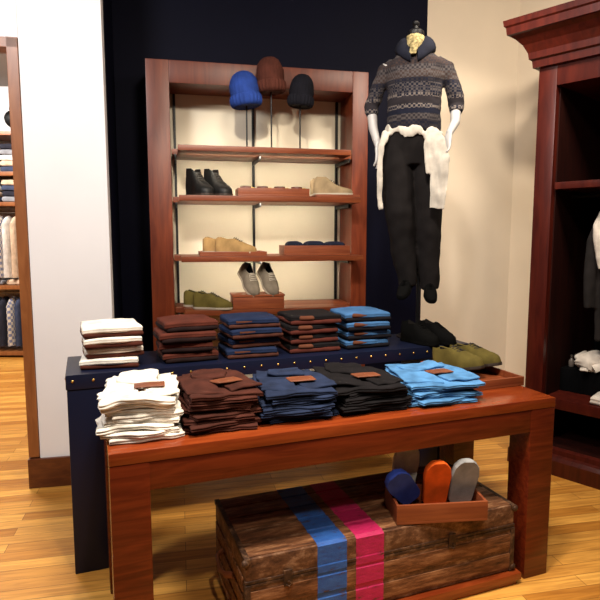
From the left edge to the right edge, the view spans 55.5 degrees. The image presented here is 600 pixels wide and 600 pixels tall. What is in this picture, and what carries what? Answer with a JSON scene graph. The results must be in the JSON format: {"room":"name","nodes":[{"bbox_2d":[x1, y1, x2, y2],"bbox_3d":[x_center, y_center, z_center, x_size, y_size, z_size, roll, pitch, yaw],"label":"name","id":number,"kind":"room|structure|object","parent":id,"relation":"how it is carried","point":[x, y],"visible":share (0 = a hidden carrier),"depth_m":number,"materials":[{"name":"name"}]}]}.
{"room":"clothing store","nodes":[
{"label":"clothing store","id":0,"kind":"room"},
{"bbox_2d":[16,0,113,457],"bbox_3d":[-1.438,-0.607,3.559,0.470,3.600,0.120,-1,7,-12],"label":"wall","id":1,"kind":"structure","parent":0,"point":[61,42],"depth_m":3.49,"materials":[{"name":"white paint"}]},
{"bbox_2d":[0,0,17,37],"bbox_3d":[-3.232,-1.929,3.015,3.199,0.850,0.120,-1,7,-12],"label":"lintel","id":2,"kind":"object","parent":1,"relation":"attached to","point":[8,13],"visible":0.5,"depth_m":3.32,"materials":[{"name":"white paint"}]},
{"bbox_2d":[0,36,39,457],"bbox_3d":[-2.744,-0.252,3.313,2.198,2.550,0.144,-1,7,-12],"label":"trim","id":3,"kind":"structure","parent":1,"relation":"attached to","point":[8,45],"depth_m":3.46,"materials":[{"name":"brown wood"}]},
{"bbox_2d":[28,456,70,488],"bbox_3d":[-1.466,1.088,3.746,0.552,0.190,0.170,-1,7,-12],"label":"baseboard","id":4,"kind":"structure","parent":1,"relation":"attached to","point":[47,471],"depth_m":3.63,"materials":[{"name":"brown wood"}]},
{"bbox_2d":[103,0,122,317],"bbox_3d":[-1.359,-0.659,4.014,0.119,3.600,0.739,-1,7,-12],"label":"wall","id":5,"kind":"structure","parent":0,"point":[107,4],"depth_m":3.91,"materials":[{"name":"blue paint"}]},
{"bbox_2d":[0,355,599,599],"bbox_3d":[-1.000,1.272,3.416,12.000,0.100,11.500,0,6,0],"label":"floor","id":6,"kind":"structure","parent":0,"point":[37,555],"depth_m":3.15,"materials":[{"name":"brown wood"}]},
{"bbox_2d":[0,131,22,354],"bbox_3d":[-4.205,-0.736,7.565,1.450,2.950,0.500,0,6,0],"label":"shelf","id":7,"kind":"object","parent":6,"relation":"on","point":[5,136],"visible":0.02,"depth_m":7.50,"materials":[{"name":"brown wood"}]},
{"bbox_2d":[1,210,12,277],"bbox_3d":[-3.815,-0.744,7.514,0.100,0.877,0.400,0,6,0],"label":"garment","id":8,"kind":"object","parent":7,"relation":"hanging from","point":[7,267],"visible":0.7,"depth_m":7.37,"materials":[{"name":"fabric"}]},
{"bbox_2d":[145,58,368,377],"bbox_3d":[-0.286,-0.274,4.234,1.585,2.785,0.560,-1,7,-12],"label":"display unit","id":9,"kind":"object","parent":6,"relation":"on","point":[192,123],"visible":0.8,"depth_m":4.31,"materials":[{"name":"brown wood"}]},
{"bbox_2d":[186,168,214,194],"bbox_3d":[-0.696,-0.819,3.958,0.132,0.198,0.275,-6,9,-42],"label":"boot","id":10,"kind":"object","parent":9,"relation":"on","point":[196,184],"visible":0.84,"depth_m":3.93,"materials":[{"name":"black leather"}]},
{"bbox_2d":[193,291,232,309],"bbox_3d":[-0.608,0.003,3.978,0.286,0.122,0.110,1,7,10],"label":"shoe","id":11,"kind":"object","parent":9,"relation":"on","point":[205,301],"visible":1,"depth_m":3.95,"materials":[{"name":"fabric"}]},
{"bbox_2d":[204,169,232,195],"bbox_3d":[-0.575,-0.822,3.984,0.132,0.198,0.275,-6,9,-42],"label":"boot","id":12,"kind":"object","parent":9,"relation":"on","point":[213,178],"visible":0.76,"depth_m":3.94,"materials":[{"name":"black leather"}]},
{"bbox_2d":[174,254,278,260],"bbox_3d":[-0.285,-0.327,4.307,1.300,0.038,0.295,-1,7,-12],"label":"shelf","id":13,"kind":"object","parent":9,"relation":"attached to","point":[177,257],"depth_m":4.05,"materials":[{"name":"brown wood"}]},
{"bbox_2d":[198,250,266,255],"bbox_3d":[-0.482,-0.331,4.040,0.460,0.030,0.260,-1,7,-12],"label":"wooden tray","id":14,"kind":"object","parent":9,"relation":"on","point":[200,253],"visible":0.95,"depth_m":3.92,"materials":[{"name":"brown wood"}]},
{"bbox_2d":[215,237,256,252],"bbox_3d":[-0.448,-0.383,3.985,0.296,0.117,0.106,1,7,6],"label":"shoe","id":15,"kind":"object","parent":14,"relation":"on","point":[222,244],"visible":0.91,"depth_m":3.95,"materials":[{"name":"leather"}]},
{"bbox_2d":[246,106,248,146],"bbox_3d":[-0.364,-1.236,3.895,0.092,0.386,0.092,0,6,0],"label":"stand","id":16,"kind":"object","parent":9,"relation":"on","point":[246,106],"visible":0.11,"depth_m":3.90,"materials":[{"name":"black metal"}]},
{"bbox_2d":[229,70,261,109],"bbox_3d":[-0.368,-1.427,3.874,0.224,0.247,0.224,6,9,44],"label":"beanie","id":17,"kind":"object","parent":16,"relation":"on","point":[243,85],"visible":1,"depth_m":3.80,"materials":[{"name":"blue fabric"}]},
{"bbox_2d":[230,291,284,308],"bbox_3d":[-0.309,0.001,4.085,0.370,0.100,0.210,-1,7,-12],"label":"wooden box","id":18,"kind":"object","parent":9,"relation":"on","point":[240,300],"visible":0.87,"depth_m":3.99,"materials":[{"name":"brown wood"}]},
{"bbox_2d":[237,262,259,297],"bbox_3d":[-0.366,-0.145,4.045,0.112,0.244,0.216,-5,8,-36],"label":"shoe","id":19,"kind":"object","parent":18,"relation":"on","point":[250,284],"visible":1,"depth_m":4.00,"materials":[{"name":"fabric"}]},
{"bbox_2d":[256,262,278,296],"bbox_3d":[-0.231,-0.148,4.074,0.112,0.244,0.216,-5,8,-36],"label":"shoe","id":20,"kind":"object","parent":18,"relation":"on","point":[269,283],"visible":1,"depth_m":4.02,"materials":[{"name":"fabric"}]},
{"bbox_2d":[171,149,350,163],"bbox_3d":[-0.285,-1.060,4.224,1.300,0.038,0.295,-1,7,-12],"label":"shelf","id":21,"kind":"object","parent":9,"relation":"attached to","point":[180,158],"depth_m":4.24,"materials":[{"name":"brown wood"}]},
{"bbox_2d":[175,299,349,312],"bbox_3d":[-0.285,0.042,4.349,1.300,0.038,0.295,-1,7,-12],"label":"shelf","id":22,"kind":"object","parent":9,"relation":"attached to","point":[179,308],"depth_m":4.38,"materials":[{"name":"brown wood"}]},
{"bbox_2d":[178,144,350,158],"bbox_3d":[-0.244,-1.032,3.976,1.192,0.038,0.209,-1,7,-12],"label":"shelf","id":23,"kind":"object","parent":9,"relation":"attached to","point":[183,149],"depth_m":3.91,"materials":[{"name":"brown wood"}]},
{"bbox_2d":[179,195,360,203],"bbox_3d":[-0.207,-0.707,4.021,1.267,0.038,0.209,-1,7,-12],"label":"shelf","id":24,"kind":"object","parent":9,"relation":"attached to","point":[182,198],"depth_m":3.93,"materials":[{"name":"brown wood"}]},
{"bbox_2d":[270,92,271,146],"bbox_3d":[-0.198,-1.290,3.926,0.086,0.486,0.086,0,6,0],"label":"stand","id":25,"kind":"object","parent":9,"relation":"on","point":[270,92],"visible":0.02,"depth_m":3.92,"materials":[{"name":"black metal"}]},
{"bbox_2d":[256,56,285,95],"bbox_3d":[-0.199,-1.535,3.898,0.210,0.243,0.210,6,9,45],"label":"beanie","id":26,"kind":"object","parent":25,"relation":"on","point":[269,71],"visible":0.9,"depth_m":3.83,"materials":[{"name":"brown fabric"}]},
{"bbox_2d":[181,254,362,261],"bbox_3d":[-0.193,-0.299,4.070,1.282,0.038,0.209,-1,7,-12],"label":"shelf","id":27,"kind":"object","parent":9,"relation":"attached to","point":[352,257],"depth_m":3.97,"materials":[{"name":"brown wood"}]},
{"bbox_2d":[235,187,309,196],"bbox_3d":[-0.198,-0.756,4.033,0.500,0.055,0.200,-1,7,-12],"label":"wooden tray","id":28,"kind":"object","parent":9,"relation":"on","point":[239,191],"visible":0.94,"depth_m":3.94,"materials":[{"name":"brown wood"}]},
{"bbox_2d":[299,106,300,147],"bbox_3d":[0.000,-1.249,3.974,0.078,0.393,0.078,0,6,0],"label":"stand","id":29,"kind":"object","parent":9,"relation":"on","point":[299,106],"visible":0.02,"depth_m":3.98,"materials":[{"name":"black metal"}]},
{"bbox_2d":[287,74,313,109],"bbox_3d":[0.005,-1.447,3.951,0.190,0.228,0.190,-2,7,-15],"label":"beanie","id":30,"kind":"object","parent":29,"relation":"on","point":[301,91],"visible":0.99,"depth_m":3.89,"materials":[{"name":"black fabric"}]},
{"bbox_2d":[279,245,349,255],"bbox_3d":[0.102,-0.364,4.154,0.480,0.070,0.220,-1,7,-12],"label":"wooden tray","id":31,"kind":"object","parent":9,"relation":"on","point":[284,250],"visible":0.96,"depth_m":4.05,"materials":[{"name":"brown wood"}]},
{"bbox_2d":[310,194,359,196],"bbox_3d":[0.247,-0.750,4.142,0.320,0.018,0.240,-1,7,-12],"label":"wooden tray","id":32,"kind":"object","parent":9,"relation":"on","point":[315,195],"visible":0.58,"depth_m":4.02,"materials":[{"name":"brown wood"}]},
{"bbox_2d":[313,177,352,195],"bbox_3d":[0.237,-0.814,4.080,0.286,0.132,0.106,0,7,4],"label":"boot","id":33,"kind":"object","parent":32,"relation":"on","point":[321,185],"visible":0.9,"depth_m":4.05,"materials":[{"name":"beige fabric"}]},
{"bbox_2d":[65,334,468,573],"bbox_3d":[-0.112,0.756,3.232,2.215,0.965,0.445,-2,7,-21],"label":"table","id":34,"kind":"object","parent":6,"relation":"on","point":[83,387],"visible":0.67,"depth_m":2.71,"materials":[{"name":"paint"}]},
{"bbox_2d":[80,354,138,369],"bbox_3d":[-0.945,0.288,2.845,0.273,0.052,0.287,-2,7,-16],"label":"sweater","id":35,"kind":"object","parent":34,"relation":"on","point":[125,361],"visible":0.66,"depth_m":2.71,"materials":[{"name":"white fabric"}]},
{"bbox_2d":[82,345,143,358],"bbox_3d":[-0.941,0.235,2.854,0.272,0.052,0.280,-3,7,-24],"label":"sweater","id":36,"kind":"object","parent":35,"relation":"on","point":[130,350],"visible":0.57,"depth_m":2.73,"materials":[{"name":"white fabric"}]},
{"bbox_2d":[81,335,142,349],"bbox_3d":[-0.936,0.186,2.825,0.269,0.052,0.289,-3,7,-23],"label":"sweater","id":37,"kind":"object","parent":36,"relation":"on","point":[133,340],"visible":0.69,"depth_m":2.70,"materials":[{"name":"white fabric"}]},
{"bbox_2d":[79,318,142,338],"bbox_3d":[-0.938,0.135,2.821,0.278,0.052,0.290,-3,7,-24],"label":"sweater","id":38,"kind":"object","parent":37,"relation":"on","point":[116,327],"visible":1,"depth_m":2.72,"materials":[{"name":"white fabric"}]},
{"bbox_2d":[155,345,217,363],"bbox_3d":[-0.596,0.272,2.986,0.286,0.052,0.292,-3,7,-23],"label":"sweater","id":39,"kind":"object","parent":34,"relation":"on","point":[172,358],"visible":0.56,"depth_m":2.86,"materials":[{"name":"brown fabric"}]},
{"bbox_2d":[155,337,212,353],"bbox_3d":[-0.607,0.222,2.967,0.272,0.052,0.281,-2,7,-19],"label":"sweater","id":40,"kind":"object","parent":39,"relation":"on","point":[204,345],"visible":0.66,"depth_m":2.84,"materials":[{"name":"brown fabric"}]},
{"bbox_2d":[152,327,215,343],"bbox_3d":[-0.603,0.172,2.954,0.291,0.052,0.288,-3,7,-23],"label":"sweater","id":41,"kind":"object","parent":40,"relation":"on","point":[163,337],"visible":0.71,"depth_m":2.83,"materials":[{"name":"brown fabric"}]},
{"bbox_2d":[155,315,217,332],"bbox_3d":[-0.595,0.117,2.974,0.279,0.052,0.284,-3,7,-25],"label":"sweater","id":42,"kind":"object","parent":41,"relation":"on","point":[171,323],"visible":1,"depth_m":2.88,"materials":[{"name":"brown fabric"}]},
{"bbox_2d":[217,342,278,358],"bbox_3d":[-0.284,0.261,3.081,0.293,0.051,0.292,-2,7,-18],"label":"sweater","id":43,"kind":"object","parent":34,"relation":"on","point":[267,351],"visible":0.7,"depth_m":2.96,"materials":[{"name":"blue fabric"}]},
{"bbox_2d":[217,332,280,348],"bbox_3d":[-0.281,0.207,3.097,0.288,0.051,0.292,-3,7,-24],"label":"sweater","id":44,"kind":"object","parent":43,"relation":"on","point":[270,341],"visible":0.61,"depth_m":2.98,"materials":[{"name":"blue fabric"}]},
{"bbox_2d":[218,324,282,339],"bbox_3d":[-0.269,0.159,3.071,0.297,0.051,0.294,-3,7,-22],"label":"sweater","id":45,"kind":"object","parent":44,"relation":"on","point":[252,333],"visible":0.74,"depth_m":2.95,"materials":[{"name":"blue fabric"}]},
{"bbox_2d":[219,312,280,328],"bbox_3d":[-0.274,0.106,3.075,0.294,0.051,0.286,-2,7,-17],"label":"sweater","id":46,"kind":"object","parent":45,"relation":"on","point":[247,320],"visible":1,"depth_m":2.97,"materials":[{"name":"blue fabric"}]},
{"bbox_2d":[277,340,339,353],"bbox_3d":[0.037,0.244,3.226,0.304,0.052,0.292,-2,7,-19],"label":"sweater","id":47,"kind":"object","parent":34,"relation":"on","point":[333,345],"visible":0.63,"depth_m":3.10,"materials":[{"name":"brown fabric"}]},
{"bbox_2d":[280,332,337,343],"bbox_3d":[0.027,0.194,3.216,0.292,0.052,0.283,-3,7,-23],"label":"sweater","id":48,"kind":"object","parent":47,"relation":"on","point":[332,336],"visible":0.6,"depth_m":3.09,"materials":[{"name":"brown fabric"}]},
{"bbox_2d":[280,320,337,334],"bbox_3d":[0.021,0.143,3.207,0.292,0.052,0.295,-3,7,-24],"label":"sweater","id":49,"kind":"object","parent":48,"relation":"on","point":[289,329],"visible":0.66,"depth_m":3.08,"materials":[{"name":"brown fabric"}]},
{"bbox_2d":[277,309,340,324],"bbox_3d":[0.044,0.092,3.202,0.300,0.052,0.283,-2,7,-19],"label":"sweater","id":50,"kind":"object","parent":49,"relation":"on","point":[297,316],"visible":1,"depth_m":3.10,"materials":[{"name":"brown fabric"}]},
{"bbox_2d":[337,336,389,349],"bbox_3d":[0.333,0.232,3.337,0.292,0.052,0.298,-3,7,-22],"label":"sweater","id":51,"kind":"object","parent":34,"relation":"on","point":[382,342],"visible":0.65,"depth_m":3.21,"materials":[{"name":"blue fabric"}]},
{"bbox_2d":[335,327,391,339],"bbox_3d":[0.346,0.180,3.334,0.296,0.052,0.300,-2,7,-20],"label":"sweater","id":52,"kind":"object","parent":51,"relation":"on","point":[372,334],"visible":0.56,"depth_m":3.21,"materials":[{"name":"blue fabric"}]},
{"bbox_2d":[335,320,390,331],"bbox_3d":[0.345,0.132,3.308,0.283,0.052,0.296,-2,7,-18],"label":"sweater","id":53,"kind":"object","parent":52,"relation":"on","point":[366,325],"visible":0.67,"depth_m":3.18,"materials":[{"name":"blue fabric"}]},
{"bbox_2d":[330,307,390,321],"bbox_3d":[0.345,0.080,3.307,0.296,0.052,0.293,-2,7,-17],"label":"sweater","id":54,"kind":"object","parent":53,"relation":"on","point":[347,314],"visible":0.91,"depth_m":3.20,"materials":[{"name":"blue fabric"}]},
{"bbox_2d":[364,20,463,337],"bbox_3d":[0.673,-0.700,3.444,0.599,1.879,0.361,2,7,14],"label":"mannequin","id":55,"kind":"object","parent":34,"relation":"on","point":[412,158],"visible":1,"depth_m":3.33},
{"bbox_2d":[400,320,438,346],"bbox_3d":[0.704,0.191,3.362,0.106,0.126,0.265,-5,8,-38],"label":"shoe","id":56,"kind":"object","parent":34,"relation":"on","point":[411,332],"visible":1,"depth_m":3.33,"materials":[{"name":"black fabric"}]},
{"bbox_2d":[419,319,456,345],"bbox_3d":[0.813,0.189,3.387,0.106,0.126,0.265,-5,8,-38],"label":"shoe","id":57,"kind":"object","parent":34,"relation":"on","point":[446,338],"visible":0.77,"depth_m":3.32,"materials":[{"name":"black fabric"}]},
{"bbox_2d":[102,386,554,599],"bbox_3d":[0.138,0.876,2.647,1.950,0.860,0.700,-2,7,-21],"label":"display table","id":58,"kind":"object","parent":6,"relation":"on","point":[524,414],"visible":0.6,"depth_m":2.26,"materials":[{"name":"brown wood"}]},
{"bbox_2d":[101,411,184,444],"bbox_3d":[-0.619,0.478,2.219,0.286,0.026,0.395,-3,7,-23],"label":"shirt","id":59,"kind":"object","parent":58,"relation":"on","point":[139,439],"visible":0.24,"depth_m":2.04,"materials":[{"name":"white fabric"}]},
{"bbox_2d":[100,415,185,439],"bbox_3d":[-0.611,0.458,2.226,0.310,0.028,0.392,-2,7,-14],"label":"shirt","id":60,"kind":"object","parent":59,"relation":"on","point":[179,427],"visible":0.27,"depth_m":2.05,"materials":[{"name":"white fabric"}]},
{"bbox_2d":[98,411,175,433],"bbox_3d":[-0.623,0.441,2.222,0.286,0.024,0.399,-2,7,-14],"label":"shirt","id":61,"kind":"object","parent":60,"relation":"on","point":[165,425],"visible":0.24,"depth_m":2.05,"materials":[{"name":"white fabric"}]},
{"bbox_2d":[102,399,178,428],"bbox_3d":[-0.620,0.420,2.234,0.298,0.027,0.396,-2,7,-15],"label":"shirt","id":62,"kind":"object","parent":61,"relation":"on","point":[107,424],"visible":0.31,"depth_m":2.05,"materials":[{"name":"white fabric"}]},
{"bbox_2d":[109,403,183,421],"bbox_3d":[-0.619,0.401,2.240,0.272,0.026,0.402,-3,7,-22],"label":"shirt","id":63,"kind":"object","parent":62,"relation":"on","point":[178,410],"visible":0.27,"depth_m":2.06,"materials":[{"name":"white fabric"}]},
{"bbox_2d":[102,390,172,417],"bbox_3d":[-0.627,0.384,2.223,0.285,0.028,0.366,-2,7,-17],"label":"shirt","id":64,"kind":"object","parent":63,"relation":"on","point":[110,414],"visible":0.24,"depth_m":2.05,"materials":[{"name":"white fabric"}]},
{"bbox_2d":[103,399,176,411],"bbox_3d":[-0.620,0.366,2.229,0.279,0.024,0.392,-2,7,-15],"label":"shirt","id":65,"kind":"object","parent":64,"relation":"on","point":[106,409],"visible":0.18,"depth_m":2.05,"materials":[{"name":"white fabric"}]},
{"bbox_2d":[98,371,179,407],"bbox_3d":[-0.616,0.335,2.217,0.294,0.052,0.427,-2,7,-14],"label":"shirt","id":66,"kind":"object","parent":65,"relation":"on","point":[134,388],"visible":1,"depth_m":2.13,"materials":[{"name":"white fabric"}]},
{"bbox_2d":[186,423,255,434],"bbox_3d":[-0.345,0.468,2.326,0.294,0.022,0.398,-2,7,-18],"label":"shirt","id":67,"kind":"object","parent":58,"relation":"on","point":[239,427],"visible":0.24,"depth_m":2.14,"materials":[{"name":"brown fabric"}]},
{"bbox_2d":[190,413,263,430],"bbox_3d":[-0.349,0.449,2.321,0.285,0.025,0.393,-3,7,-25],"label":"shirt","id":68,"kind":"object","parent":67,"relation":"on","point":[257,419],"visible":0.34,"depth_m":2.15,"materials":[{"name":"brown fabric"}]},
{"bbox_2d":[179,412,253,426],"bbox_3d":[-0.357,0.433,2.320,0.301,0.023,0.398,-3,7,-21],"label":"shirt","id":69,"kind":"object","parent":68,"relation":"on","point":[188,420],"visible":0.3,"depth_m":2.15,"materials":[{"name":"brown fabric"}]},
{"bbox_2d":[178,402,261,422],"bbox_3d":[-0.344,0.416,2.313,0.296,0.024,0.374,-4,7,-28],"label":"shirt","id":70,"kind":"object","parent":69,"relation":"on","point":[200,418],"visible":0.32,"depth_m":2.15,"materials":[{"name":"brown fabric"}]},
{"bbox_2d":[177,396,248,414],"bbox_3d":[-0.356,0.398,2.326,0.283,0.022,0.368,-2,7,-15],"label":"shirt","id":71,"kind":"object","parent":70,"relation":"on","point":[242,408],"visible":0.22,"depth_m":2.16,"materials":[{"name":"brown fabric"}]},
{"bbox_2d":[177,394,260,411],"bbox_3d":[-0.352,0.380,2.325,0.289,0.025,0.374,-3,7,-22],"label":"shirt","id":72,"kind":"object","parent":71,"relation":"on","point":[182,400],"visible":0.27,"depth_m":2.16,"materials":[{"name":"brown fabric"}]},
{"bbox_2d":[176,379,256,408],"bbox_3d":[-0.344,0.364,2.318,0.288,0.023,0.400,-3,7,-22],"label":"shirt","id":73,"kind":"object","parent":72,"relation":"on","point":[242,400],"visible":0.3,"depth_m":2.15,"materials":[{"name":"brown fabric"}]},
{"bbox_2d":[177,366,262,402],"bbox_3d":[-0.338,0.329,2.321,0.308,0.058,0.400,-3,7,-23],"label":"shirt","id":74,"kind":"object","parent":73,"relation":"on","point":[208,383],"visible":1,"depth_m":2.25,"materials":[{"name":"brown fabric"}]},
{"bbox_2d":[266,406,338,423],"bbox_3d":[-0.054,0.452,2.458,0.320,0.023,0.394,-3,7,-26],"label":"shirt","id":75,"kind":"object","parent":58,"relation":"on","point":[334,411],"visible":0.28,"depth_m":2.29,"materials":[{"name":"blue fabric"}]},
{"bbox_2d":[256,413,329,420],"bbox_3d":[-0.055,0.436,2.447,0.321,0.023,0.394,-2,7,-13],"label":"shirt","id":76,"kind":"object","parent":75,"relation":"on","point":[274,417],"visible":0.11,"depth_m":2.25,"materials":[{"name":"blue fabric"}]},
{"bbox_2d":[254,406,331,416],"bbox_3d":[-0.052,0.423,2.418,0.316,0.022,0.398,-2,7,-14],"label":"shirt","id":77,"kind":"object","parent":76,"relation":"on","point":[318,409],"visible":0.25,"depth_m":2.24,"materials":[{"name":"blue fabric"}]},
{"bbox_2d":[262,402,332,413],"bbox_3d":[-0.060,0.405,2.427,0.317,0.023,0.409,-2,7,-19],"label":"shirt","id":78,"kind":"object","parent":77,"relation":"on","point":[278,409],"visible":0.27,"depth_m":2.24,"materials":[{"name":"blue fabric"}]},
{"bbox_2d":[255,395,335,408],"bbox_3d":[-0.065,0.387,2.427,0.325,0.023,0.395,-3,7,-21],"label":"shirt","id":79,"kind":"object","parent":78,"relation":"on","point":[263,403],"visible":0.23,"depth_m":2.25,"materials":[{"name":"blue fabric"}]},
{"bbox_2d":[249,378,337,405],"bbox_3d":[-0.042,0.371,2.421,0.304,0.023,0.397,-2,7,-19],"label":"shirt","id":80,"kind":"object","parent":79,"relation":"on","point":[274,401],"visible":0.26,"depth_m":2.26,"materials":[{"name":"blue fabric"}]},
{"bbox_2d":[250,367,339,398],"bbox_3d":[-0.029,0.340,2.425,0.330,0.050,0.393,-2,7,-15],"label":"shirt","id":81,"kind":"object","parent":80,"relation":"on","point":[285,381],"visible":0.99,"depth_m":2.36,"materials":[{"name":"blue fabric"}]},
{"bbox_2d":[337,406,405,414],"bbox_3d":[0.259,0.440,2.561,0.332,0.024,0.393,-2,7,-17],"label":"shirt","id":82,"kind":"object","parent":58,"relation":"on","point":[394,408],"visible":0.16,"depth_m":2.40,"materials":[{"name":"black fabric"}]},
{"bbox_2d":[332,400,410,413],"bbox_3d":[0.255,0.423,2.544,0.348,0.024,0.409,-3,7,-22],"label":"shirt","id":83,"kind":"object","parent":82,"relation":"on","point":[345,410],"visible":0.31,"depth_m":2.36,"materials":[{"name":"black fabric"}]},
{"bbox_2d":[335,393,412,407],"bbox_3d":[0.260,0.404,2.557,0.346,0.023,0.403,-3,7,-22],"label":"shirt","id":84,"kind":"object","parent":83,"relation":"on","point":[405,397],"visible":0.29,"depth_m":2.38,"materials":[{"name":"black fabric"}]},
{"bbox_2d":[335,391,408,403],"bbox_3d":[0.240,0.386,2.554,0.341,0.024,0.398,-3,7,-25],"label":"shirt","id":85,"kind":"object","parent":84,"relation":"on","point":[360,398],"visible":0.24,"depth_m":2.37,"materials":[{"name":"black fabric"}]},
{"bbox_2d":[343,390,406,397],"bbox_3d":[0.271,0.368,2.550,0.303,0.024,0.386,-2,7,-19],"label":"shirt","id":86,"kind":"object","parent":85,"relation":"on","point":[394,391],"visible":0.12,"depth_m":2.39,"materials":[{"name":"black fabric"}]},
{"bbox_2d":[315,363,407,395],"bbox_3d":[0.255,0.340,2.526,0.342,0.050,0.407,-2,7,-16],"label":"shirt","id":87,"kind":"object","parent":86,"relation":"on","point":[365,378],"visible":0.92,"depth_m":2.46,"materials":[{"name":"black fabric"}]},
{"bbox_2d":[405,397,479,406],"bbox_3d":[0.588,0.431,2.654,0.371,0.020,0.368,-2,7,-15],"label":"shirt","id":88,"kind":"object","parent":58,"relation":"on","point":[472,399],"visible":0.2,"depth_m":2.49,"materials":[{"name":"blue fabric"}]},
{"bbox_2d":[410,390,483,404],"bbox_3d":[0.593,0.414,2.666,0.369,0.021,0.401,-3,7,-27],"label":"shirt","id":89,"kind":"object","parent":88,"relation":"on","point":[437,400],"visible":0.23,"depth_m":2.48,"materials":[{"name":"blue fabric"}]},
{"bbox_2d":[409,389,480,400],"bbox_3d":[0.582,0.400,2.667,0.357,0.020,0.395,-2,7,-18],"label":"shirt","id":90,"kind":"object","parent":89,"relation":"on","point":[467,392],"visible":0.26,"depth_m":2.51,"materials":[{"name":"blue fabric"}]},
{"bbox_2d":[407,389,464,397],"bbox_3d":[0.577,0.382,2.684,0.358,0.020,0.412,-4,7,-28],"label":"shirt","id":91,"kind":"object","parent":90,"relation":"on","point":[420,394],"visible":0.2,"depth_m":2.47,"materials":[{"name":"blue fabric"}]},
{"bbox_2d":[407,386,478,391],"bbox_3d":[0.600,0.371,2.655,0.351,0.020,0.349,-2,7,-14],"label":"shirt","id":92,"kind":"object","parent":91,"relation":"on","point":[409,389],"visible":0.14,"depth_m":2.48,"materials":[{"name":"blue fabric"}]},
{"bbox_2d":[381,361,483,389],"bbox_3d":[0.609,0.340,2.668,0.375,0.048,0.421,-2,7,-13],"label":"shirt","id":93,"kind":"object","parent":92,"relation":"on","point":[437,374],"visible":0.93,"depth_m":2.58,"materials":[{"name":"blue fabric"}]},
{"bbox_2d":[420,360,523,390],"bbox_3d":[0.887,0.381,2.989,0.290,0.045,0.480,-2,7,-21],"label":"wooden tray","id":94,"kind":"object","parent":58,"relation":"on","point":[493,377],"visible":0.37,"depth_m":2.84,"materials":[{"name":"brown wood"}]},
{"bbox_2d":[432,345,484,370],"bbox_3d":[0.824,0.322,2.992,0.113,0.165,0.322,-5,8,-39],"label":"shoe","id":95,"kind":"object","parent":94,"relation":"in","point":[455,356],"visible":0.85,"depth_m":2.94,"materials":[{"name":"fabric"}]},
{"bbox_2d":[450,342,501,366],"bbox_3d":[0.936,0.313,3.066,0.113,0.165,0.322,-5,8,-39],"label":"shoe","id":96,"kind":"object","parent":94,"relation":"in","point":[490,359],"visible":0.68,"depth_m":2.98,"materials":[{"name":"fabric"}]},
{"bbox_2d":[216,565,520,599],"bbox_3d":[0.312,1.279,2.658,1.300,0.057,0.560,-2,7,-21],"label":"wooden platform","id":97,"kind":"object","parent":6,"relation":"on","point":[464,589],"visible":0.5,"depth_m":2.54,"materials":[{"name":"brown wood"}]},
{"bbox_2d":[215,461,517,599],"bbox_3d":[0.280,1.089,2.631,1.336,0.320,0.552,-2,7,-21],"label":"trunk","id":98,"kind":"object","parent":97,"relation":"on","point":[338,539],"visible":0.94,"depth_m":2.43,"materials":[{"name":"brown wood"}]},
{"bbox_2d":[385,484,487,524],"bbox_3d":[0.597,0.896,2.523,0.400,0.085,0.200,-1,7,-6],"label":"tray","id":99,"kind":"object","parent":98,"relation":"on","point":[417,511],"visible":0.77,"depth_m":2.43,"materials":[{"name":"brown wood"}]},
{"bbox_2d":[384,468,419,503],"bbox_3d":[0.442,0.813,2.482,0.097,0.198,0.203,5,8,40],"label":"slipper","id":100,"kind":"object","parent":99,"relation":"on","point":[399,483],"visible":1,"depth_m":2.44,"materials":[{"name":"blue fabric"}]},
{"bbox_2d":[392,449,419,500],"bbox_3d":[0.471,0.772,2.577,0.120,0.292,0.090,-1,7,-6],"label":"slipper","id":101,"kind":"object","parent":99,"relation":"on","point":[408,461],"visible":0.37,"depth_m":2.54,"materials":[{"name":"brown fabric"}]},
{"bbox_2d":[422,460,451,502],"bbox_3d":[0.595,0.805,2.506,0.122,0.236,0.111,-1,7,-6],"label":"slipper","id":102,"kind":"object","parent":99,"relation":"on","point":[437,474],"visible":0.98,"depth_m":2.48,"materials":[{"name":"orange fabric"}]},
{"bbox_2d":[448,458,479,501],"bbox_3d":[0.721,0.804,2.524,0.122,0.237,0.111,-1,7,-6],"label":"slipper","id":103,"kind":"object","parent":99,"relation":"on","point":[465,472],"visible":0.89,"depth_m":2.49,"materials":[{"name":"grey fabric"}]},
{"bbox_2d":[503,0,599,489],"bbox_3d":[2.422,-0.290,3.475,1.055,2.990,2.100,-6,9,-42],"label":"wardrobe","id":104,"kind":"object","parent":6,"relation":"on","point":[561,42],"visible":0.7,"depth_m":3.85,"materials":[{"name":"brown wood"}]},
{"bbox_2d":[548,390,599,418],"bbox_3d":[2.482,0.728,3.640,0.819,0.070,1.500,-6,9,-42],"label":"shelf","id":105,"kind":"object","parent":104,"relation":"attached to","point":[574,401],"depth_m":3.82,"materials":[{"name":"brown wood"}]},
{"bbox_2d":[554,179,599,193],"bbox_3d":[2.482,-0.721,3.475,0.819,0.045,1.500,-6,9,-42],"label":"shelf","id":106,"kind":"object","parent":104,"relation":"attached to","point":[560,186],"depth_m":3.72,"materials":[{"name":"brown wood"}]},
{"bbox_2d":[583,212,599,340],"bbox_3d":[2.154,-0.218,3.707,0.560,1.014,0.180,2,7,18],"label":"shirt","id":107,"kind":"object","parent":104,"relation":"hanging from","point":[591,277],"visible":1,"depth_m":3.75,"materials":[{"name":"fabric"}]},
{"bbox_2d":[112,0,519,369],"bbox_3d":[0.101,-0.727,4.617,3.724,3.600,0.100,-1,7,-12],"label":"wall","id":108,"kind":"structure","parent":0,"point":[340,35],"depth_m":4.60,"materials":[{"name":"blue paint"}]},
{"bbox_2d":[505,0,572,386],"bbox_3d":[3.275,-0.591,3.424,0.100,3.600,4.200,-6,9,-42],"label":"wall","id":109,"kind":"structure","parent":0,"point":[527,90],"depth_m":4.86,"materials":[{"name":"beige paint"}]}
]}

